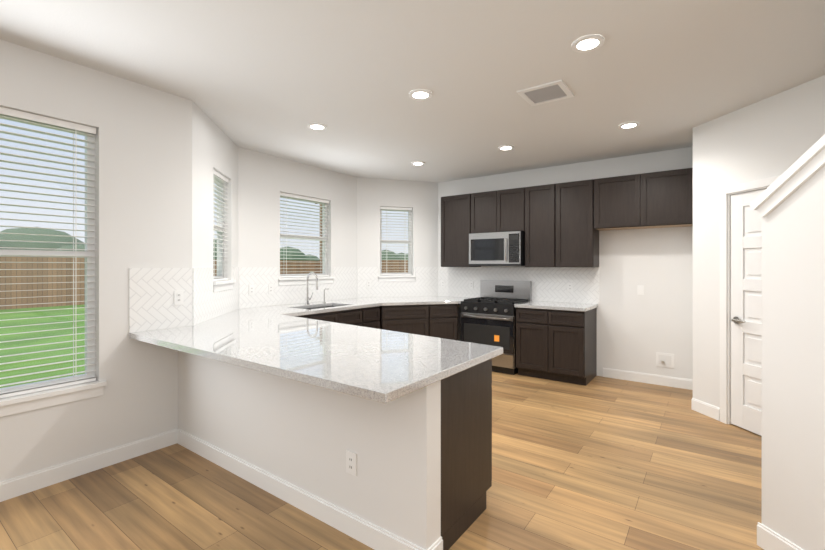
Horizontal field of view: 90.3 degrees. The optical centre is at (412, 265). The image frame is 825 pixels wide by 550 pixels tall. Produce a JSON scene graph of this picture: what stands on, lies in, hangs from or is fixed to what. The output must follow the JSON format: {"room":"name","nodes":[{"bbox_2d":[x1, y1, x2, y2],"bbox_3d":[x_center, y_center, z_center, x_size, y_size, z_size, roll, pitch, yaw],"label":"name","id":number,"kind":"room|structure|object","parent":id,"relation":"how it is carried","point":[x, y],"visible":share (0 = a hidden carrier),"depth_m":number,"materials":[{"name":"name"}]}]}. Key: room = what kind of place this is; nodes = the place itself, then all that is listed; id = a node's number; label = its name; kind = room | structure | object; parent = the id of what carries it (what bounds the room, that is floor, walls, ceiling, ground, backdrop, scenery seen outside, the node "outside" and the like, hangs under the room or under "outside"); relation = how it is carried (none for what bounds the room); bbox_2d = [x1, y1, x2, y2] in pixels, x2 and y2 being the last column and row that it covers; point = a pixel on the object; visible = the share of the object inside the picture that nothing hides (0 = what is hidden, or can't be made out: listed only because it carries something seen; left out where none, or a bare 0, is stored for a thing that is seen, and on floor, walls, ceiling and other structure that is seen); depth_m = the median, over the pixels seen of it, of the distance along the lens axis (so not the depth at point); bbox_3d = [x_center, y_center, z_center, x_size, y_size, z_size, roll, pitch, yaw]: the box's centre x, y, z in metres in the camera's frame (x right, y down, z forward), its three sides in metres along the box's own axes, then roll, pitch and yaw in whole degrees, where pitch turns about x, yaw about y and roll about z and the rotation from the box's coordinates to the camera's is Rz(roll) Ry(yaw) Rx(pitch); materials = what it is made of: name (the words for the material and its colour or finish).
{"room":"kitchen","nodes":[
{"label":"kitchen","id":0,"kind":"room"},
{"bbox_2d":[0,372,763,549],"bbox_3d":[0.833,1.450,1.002,9.030,0.100,8.800,0,0,36],"label":"floor","id":1,"kind":"structure","parent":0,"point":[600,463],"depth_m":2.51,"materials":[{"name":"brown wood"}]},
{"bbox_2d":[295,314,314,318],"bbox_3d":[-1.429,0.963,4.498,0.580,0.876,0.398,0,0,36],"label":"base cabinet","id":2,"kind":"object","parent":1,"relation":"on","point":[312,316],"depth_m":4.45,"materials":[{"name":"brown wood"}]},
{"bbox_2d":[327,306,379,328],"bbox_3d":[-0.774,0.963,5.400,0.580,0.876,0.403,0,0,36],"label":"base cabinet","id":3,"kind":"object","parent":1,"relation":"on","point":[369,317],"depth_m":5.07,"materials":[{"name":"brown wood"}]},
{"bbox_2d":[379,304,456,339],"bbox_3d":[0.036,0.963,5.836,1.078,0.875,0.580,0,0,-16],"label":"base cabinet","id":4,"kind":"object","parent":1,"relation":"on","point":[436,320],"visible":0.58,"depth_m":5.57,"materials":[{"name":"brown wood"}]},
{"bbox_2d":[210,308,260,319],"bbox_3d":[-1.856,0.504,3.946,0.390,0.039,0.897,0,0,36],"label":"countertop","id":5,"kind":"structure","parent":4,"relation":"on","point":[244,311],"depth_m":4.28,"materials":[{"name":"white stone"}]},
{"bbox_2d":[213,297,412,319],"bbox_3d":[-1.027,0.504,5.240,0.870,0.039,3.964,0,0,36],"label":"countertop","id":6,"kind":"structure","parent":4,"relation":"on","point":[353,303],"depth_m":5.03,"materials":[{"name":"white stone"}]},
{"bbox_2d":[305,272,328,304],"bbox_3d":[-1.182,0.279,5.242,0.226,0.413,0.332,0,0,36],"label":"sink faucet","id":7,"kind":"object","parent":6,"relation":"on","point":[307,297],"visible":1,"depth_m":5.17,"materials":[{"name":"silver metal"}]},
{"bbox_2d":[307,306,336,308],"bbox_3d":[-1.101,0.611,4.984,0.424,0.172,0.734,0,0,36],"label":"sink basin","id":8,"kind":"object","parent":6,"relation":"in","point":[322,307],"depth_m":5.25,"materials":[{"name":"silver metal"}]},
{"bbox_2d":[385,296,468,305],"bbox_3d":[0.332,0.504,5.782,0.691,0.039,1.487,0,0,36],"label":"countertop","id":9,"kind":"structure","parent":4,"relation":"on","point":[418,300],"depth_m":5.70,"materials":[{"name":"white stone"}]},
{"bbox_2d":[441,359,491,549],"bbox_3d":[0.120,0.963,2.334,0.459,0.876,0.592,0,0,36],"label":"base cabinet","id":10,"kind":"object","parent":1,"relation":"on","point":[466,439],"visible":0.1,"depth_m":2.15,"materials":[{"name":"brown wood"}]},
{"bbox_2d":[129,312,502,403],"bbox_3d":[-0.708,0.504,2.833,2.476,0.039,1.353,0,0,36],"label":"countertop","id":11,"kind":"structure","parent":10,"relation":"on","point":[375,364],"depth_m":2.35,"materials":[{"name":"white stone"}]},
{"bbox_2d":[461,280,530,374],"bbox_3d":[1.146,0.805,5.661,0.760,1.190,0.703,0,0,36],"label":"gas range","id":12,"kind":"object","parent":1,"relation":"on","point":[488,316],"visible":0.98,"depth_m":5.45,"materials":[{"name":"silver metal"}]},
{"bbox_2d":[516,307,596,385],"bbox_3d":[1.828,0.963,5.221,0.830,0.875,0.636,0,0,36],"label":"base cabinet","id":13,"kind":"object","parent":1,"relation":"on","point":[558,345],"visible":0.98,"depth_m":4.95,"materials":[{"name":"brown wood"}]},
{"bbox_2d":[514,301,597,311],"bbox_3d":[1.827,0.504,5.216,0.855,0.039,0.647,0,0,36],"label":"countertop","id":14,"kind":"structure","parent":13,"relation":"on","point":[584,307],"depth_m":5.04,"materials":[{"name":"white stone"}]},
{"bbox_2d":[0,39,824,549],"bbox_3d":[0.826,0.000,1.019,9.162,2.800,8.920,0,0,36],"label":"wall","id":15,"kind":"structure","parent":0,"point":[160,157],"depth_m":2.96,"materials":[{"name":"white paint"}]},
{"bbox_2d":[0,119,106,416],"bbox_3d":[-2.638,-0.033,2.269,0.165,1.855,1.540,0,0,36],"label":"window","id":16,"kind":"structure","parent":15,"relation":"in","point":[16,405],"depth_m":2.73,"materials":[{"name":"white paint"}]},
{"bbox_2d":[0,107,95,398],"bbox_3d":[-2.644,-0.081,2.273,0.056,1.753,1.454,0,0,36],"label":"window blind","id":17,"kind":"object","parent":16,"relation":"attached to","point":[38,120],"visible":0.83,"depth_m":2.65,"materials":[{"name":"white plastic"}]},
{"bbox_2d":[0,429,175,501],"bbox_3d":[-3.190,1.344,1.416,0.013,0.112,4.540,0,0,36],"label":"baseboard","id":18,"kind":"structure","parent":15,"relation":"attached to","point":[30,482],"depth_m":2.75,"materials":[{"name":"white paint"}]},
{"bbox_2d":[129,268,191,332],"bbox_3d":[-1.927,0.250,3.159,0.008,0.470,0.445,0,0,36],"label":"backsplash","id":19,"kind":"structure","parent":15,"relation":"attached to","point":[152,306],"depth_m":3.13,"materials":[{"name":"tile"}]},
{"bbox_2d":[174,290,183,304],"bbox_3d":[-1.852,0.250,3.249,0.008,0.115,0.070,0,0,36],"label":"electrical outlet plate","id":20,"kind":"object","parent":15,"relation":"attached to","point":[178,294],"depth_m":3.25,"materials":[{"name":"white plastic"}]},
{"bbox_2d":[193,267,238,324],"bbox_3d":[-1.882,0.250,3.997,0.007,0.470,1.306,0,0,-8],"label":"backsplash","id":21,"kind":"structure","parent":15,"relation":"attached to","point":[208,303],"depth_m":3.71,"materials":[{"name":"tile"}]},
{"bbox_2d":[213,178,235,291],"bbox_3d":[-1.949,-0.343,4.112,0.165,1.175,0.630,0,0,-8],"label":"window","id":22,"kind":"structure","parent":15,"relation":"in","point":[222,285],"depth_m":4.33,"materials":[{"name":"white paint"}]},
{"bbox_2d":[213,169,228,280],"bbox_3d":[-1.957,-0.391,4.111,0.056,1.073,0.544,0,0,-8],"label":"window blind","id":23,"kind":"object","parent":22,"relation":"attached to","point":[220,178],"visible":0.71,"depth_m":4.14,"materials":[{"name":"white plastic"}]},
{"bbox_2d":[249,285,253,294],"bbox_3d":[-1.872,0.280,4.772,0.008,0.115,0.070,0,0,36],"label":"electrical outlet plate","id":24,"kind":"object","parent":15,"relation":"attached to","point":[251,287],"depth_m":4.77,"materials":[{"name":"white plastic"}]},
{"bbox_2d":[268,284,272,293],"bbox_3d":[-1.721,0.280,4.984,0.008,0.115,0.070,0,0,36],"label":"electrical outlet plate","id":25,"kind":"object","parent":15,"relation":"attached to","point":[270,286],"depth_m":4.98,"materials":[{"name":"white plastic"}]},
{"bbox_2d":[239,267,356,308],"bbox_3d":[-1.406,0.250,5.441,0.008,0.470,1.940,0,0,35],"label":"backsplash","id":26,"kind":"structure","parent":15,"relation":"attached to","point":[343,285],"depth_m":5.14,"materials":[{"name":"tile"}]},
{"bbox_2d":[176,428,435,549],"bbox_3d":[-0.885,1.344,2.538,2.363,0.112,0.013,0,0,36],"label":"baseboard","id":27,"kind":"structure","parent":15,"relation":"attached to","point":[369,534],"depth_m":2.34,"materials":[{"name":"white paint"}]},
{"bbox_2d":[278,198,334,285],"bbox_3d":[-1.440,-0.343,5.483,0.174,1.175,0.931,0,0,36],"label":"window","id":28,"kind":"structure","parent":15,"relation":"in","point":[300,281],"depth_m":5.58,"materials":[{"name":"white paint"}]},
{"bbox_2d":[280,192,328,277],"bbox_3d":[-1.446,-0.391,5.487,0.065,1.073,0.844,0,0,36],"label":"window blind","id":29,"kind":"object","parent":28,"relation":"attached to","point":[303,198],"visible":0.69,"depth_m":5.44,"materials":[{"name":"white plastic"}]},
{"bbox_2d":[346,450,356,475],"bbox_3d":[-0.319,1.024,2.129,0.070,0.115,0.008,0,0,36],"label":"electrical outlet plate","id":30,"kind":"object","parent":15,"relation":"attached to","point":[351,463],"depth_m":2.13,"materials":[{"name":"white plastic"}]},
{"bbox_2d":[378,210,415,281],"bbox_3d":[-0.260,-0.343,6.477,0.610,1.175,0.165,0,0,-18],"label":"window","id":31,"kind":"structure","parent":15,"relation":"in","point":[385,278],"depth_m":6.49,"materials":[{"name":"white paint"}]},
{"bbox_2d":[380,206,411,274],"bbox_3d":[-0.262,-0.391,6.484,0.524,1.073,0.056,0,0,-18],"label":"window blind","id":32,"kind":"object","parent":31,"relation":"attached to","point":[403,209],"visible":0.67,"depth_m":6.49,"materials":[{"name":"white plastic"}]},
{"bbox_2d":[357,267,437,297],"bbox_3d":[-0.214,0.250,6.437,1.314,0.470,0.008,0,0,-18],"label":"backsplash","id":33,"kind":"structure","parent":15,"relation":"attached to","point":[425,283],"depth_m":6.43,"materials":[{"name":"tile"}]},
{"bbox_2d":[441,193,480,266],"bbox_3d":[0.755,-0.518,6.184,0.571,1.065,0.340,0,0,36],"label":"upper cabinet","id":34,"kind":"object","parent":15,"relation":"attached to","point":[456,210],"depth_m":6.06,"materials":[{"name":"brown wood"}]},
{"bbox_2d":[469,281,473,288],"bbox_3d":[0.901,0.290,6.276,0.070,0.115,0.008,0,0,36],"label":"electrical outlet plate","id":35,"kind":"object","parent":15,"relation":"attached to","point":[471,283],"depth_m":6.27,"materials":[{"name":"white plastic"}]},
{"bbox_2d":[473,190,500,232],"bbox_3d":[1.122,-0.758,5.918,0.458,0.585,0.340,0,0,36],"label":"upper cabinet","id":36,"kind":"object","parent":15,"relation":"attached to","point":[486,205],"depth_m":5.77,"materials":[{"name":"brown wood"}]},
{"bbox_2d":[469,231,524,265],"bbox_3d":[1.220,-0.230,5.762,0.760,0.460,0.472,0,0,36],"label":"microwave","id":37,"kind":"object","parent":36,"relation":"attached to","point":[498,249],"visible":0.98,"depth_m":5.57,"materials":[{"name":"silver metal"}]},
{"bbox_2d":[501,187,524,231],"bbox_3d":[1.398,-0.758,5.717,0.459,0.585,0.340,0,0,36],"label":"upper cabinet","id":38,"kind":"object","parent":15,"relation":"attached to","point":[512,200],"depth_m":5.54,"materials":[{"name":"brown wood"}]},
{"bbox_2d":[438,267,598,303],"bbox_3d":[1.396,0.250,5.928,2.420,0.470,0.008,0,0,36],"label":"backsplash","id":39,"kind":"structure","parent":15,"relation":"attached to","point":[548,284],"depth_m":5.67,"materials":[{"name":"tile"}]},
{"bbox_2d":[525,183,560,266],"bbox_3d":[1.748,-0.518,5.463,0.527,1.065,0.340,0,0,36],"label":"upper cabinet","id":40,"kind":"object","parent":15,"relation":"attached to","point":[542,202],"depth_m":5.31,"materials":[{"name":"brown wood"}]},
{"bbox_2d":[567,283,572,291],"bbox_3d":[2.083,0.280,5.418,0.070,0.115,0.008,0,0,36],"label":"electrical outlet plate","id":41,"kind":"object","parent":15,"relation":"attached to","point":[569,285],"depth_m":5.41,"materials":[{"name":"white plastic"}]},
{"bbox_2d":[561,178,600,266],"bbox_3d":[2.093,-0.518,5.212,0.583,1.065,0.340,0,0,36],"label":"upper cabinet","id":42,"kind":"object","parent":15,"relation":"attached to","point":[561,224],"depth_m":5.04,"materials":[{"name":"brown wood"}]},
{"bbox_2d":[601,173,648,230],"bbox_3d":[2.504,-0.750,4.913,0.555,0.600,0.340,0,0,36],"label":"upper cabinet","id":43,"kind":"object","parent":15,"relation":"attached to","point":[624,199],"depth_m":4.75,"materials":[{"name":"brown wood"}]},
{"bbox_2d":[637,285,643,294],"bbox_3d":[2.751,0.290,4.942,0.070,0.115,0.009,0,0,36],"label":"electrical outlet plate","id":44,"kind":"object","parent":15,"relation":"attached to","point":[640,288],"depth_m":4.94,"materials":[{"name":"white plastic"}]},
{"bbox_2d":[603,368,692,389],"bbox_3d":[2.793,1.344,4.909,0.950,0.112,0.013,0,0,36],"label":"baseboard","id":45,"kind":"structure","parent":15,"relation":"attached to","point":[610,373],"depth_m":4.88,"materials":[{"name":"white paint"}]},
{"bbox_2d":[656,352,673,367],"bbox_3d":[2.944,1.100,4.783,0.180,0.160,0.040,0,0,36],"label":"outlet box","id":46,"kind":"object","parent":15,"relation":"attached to","point":[664,359],"visible":1,"depth_m":4.79,"materials":[{"name":"white plastic"}]},
{"bbox_2d":[649,168,692,227],"bbox_3d":[2.859,-0.750,4.655,0.555,0.600,0.340,0,0,36],"label":"upper cabinet","id":47,"kind":"object","parent":15,"relation":"attached to","point":[670,191],"depth_m":4.49,"materials":[{"name":"brown wood"}]},
{"bbox_2d":[731,189,765,435],"bbox_3d":[2.885,0.383,3.265,0.539,2.015,0.539,0,0,36],"label":"pantry door","id":48,"kind":"structure","parent":15,"relation":"in","point":[746,316],"depth_m":3.49,"materials":[{"name":"white paint"}]},
{"bbox_2d":[720,175,780,423],"bbox_3d":[2.907,0.347,3.268,0.136,2.105,0.890,0,0,-9],"label":"door frame","id":49,"kind":"structure","parent":15,"relation":"attached to","point":[725,301],"depth_m":3.63,"materials":[{"name":"white paint"}]},
{"bbox_2d":[757,522,802,549],"bbox_3d":[1.940,1.344,0.771,1.857,0.112,1.857,0,0,36],"label":"baseboard","id":50,"kind":"structure","parent":15,"relation":"attached to","point":[767,539],"depth_m":1.99,"materials":[{"name":"white paint"}]},
{"bbox_2d":[750,134,824,216],"bbox_3d":[1.918,-0.835,1.339,0.190,1.187,1.524,0,0,-9],"label":"trim","id":51,"kind":"structure","parent":15,"relation":"attached to","point":[808,164],"depth_m":1.89,"materials":[{"name":"white paint"}]},
{"bbox_2d":[0,0,824,182],"bbox_3d":[0.833,-1.410,1.002,9.030,0.120,8.800,0,0,36],"label":"ceiling","id":52,"kind":"structure","parent":0,"point":[273,77],"depth_m":2.77,"materials":[{"name":"white paint"}]},
{"bbox_2d":[307,123,326,129],"bbox_3d":[-0.917,-1.344,3.940,0.196,0.011,0.193,0,0,36],"label":"recessed light","id":53,"kind":"object","parent":52,"relation":"in","point":[314,126],"depth_m":3.94,"materials":[{"name":"white paint"}]},
{"bbox_2d":[411,161,424,165],"bbox_3d":[0.072,-1.344,5.354,0.198,0.011,0.209,0,0,36],"label":"recessed light","id":54,"kind":"object","parent":52,"relation":"in","point":[417,163],"depth_m":5.35,"materials":[{"name":"white paint"}]},
{"bbox_2d":[409,89,431,99],"bbox_3d":[0.063,-1.344,3.203,0.190,0.011,0.198,0,0,36],"label":"recessed light","id":55,"kind":"object","parent":52,"relation":"in","point":[418,93],"depth_m":3.20,"materials":[{"name":"white paint"}]},
{"bbox_2d":[498,145,513,150],"bbox_3d":[1.059,-1.344,4.645,0.191,0.011,0.206,0,0,36],"label":"recessed light","id":56,"kind":"object","parent":52,"relation":"in","point":[505,147],"depth_m":4.64,"materials":[{"name":"white paint"}]},
{"bbox_2d":[516,79,573,105],"bbox_3d":[1.040,-1.344,3.200,0.340,0.012,0.340,0,0,36],"label":"ceiling vent","id":57,"kind":"object","parent":52,"relation":"in","point":[547,92],"visible":0.96,"depth_m":3.18,"materials":[{"name":"white metal"}]},
{"bbox_2d":[571,34,604,52],"bbox_3d":[1.056,-1.344,2.471,0.183,0.011,0.201,0,0,36],"label":"recessed light","id":58,"kind":"object","parent":52,"relation":"in","point":[589,42],"depth_m":2.47,"materials":[{"name":"white paint"}]},
{"bbox_2d":[618,122,639,128],"bbox_3d":[2.062,-1.344,3.907,0.180,0.011,0.215,0,0,36],"label":"recessed light","id":59,"kind":"object","parent":52,"relation":"in","point":[628,125],"depth_m":3.91,"materials":[{"name":"white paint"}]},
{"label":"outside","id":60,"kind":"structure","parent":0,"visible":0},
{"bbox_2d":[0,305,84,387],"bbox_3d":[0.000,1.545,0.000,300.000,0.050,300.000,0,0,36],"label":"lawn","id":61,"kind":"structure","parent":60,"point":[5,322],"depth_m":8.15,"materials":[{"name":"green plant"}]},
{"bbox_2d":[0,257,321,309],"bbox_3d":[-18.825,0.595,8.115,0.060,1.850,45.000,0,0,36],"label":"fence","id":62,"kind":"object","parent":61,"relation":"on","point":[77,279],"depth_m":15.24,"materials":[{"name":"brown wood"}]},
{"bbox_2d":[0,227,407,260],"bbox_3d":[17.627,-1.444,17.473,207.252,6.468,184.350,0,0,36],"label":"trees","id":63,"kind":"object","parent":61,"relation":"on","point":[290,252],"depth_m":45.92,"materials":[{"name":"green plant"}]},
{"bbox_2d":[382,260,407,272],"bbox_3d":[10.600,0.595,14.548,39.950,1.850,0.060,0,0,36],"label":"fence","id":64,"kind":"object","parent":61,"relation":"on","point":[393,269],"depth_m":22.94,"materials":[{"name":"brown wood"}]}
]}

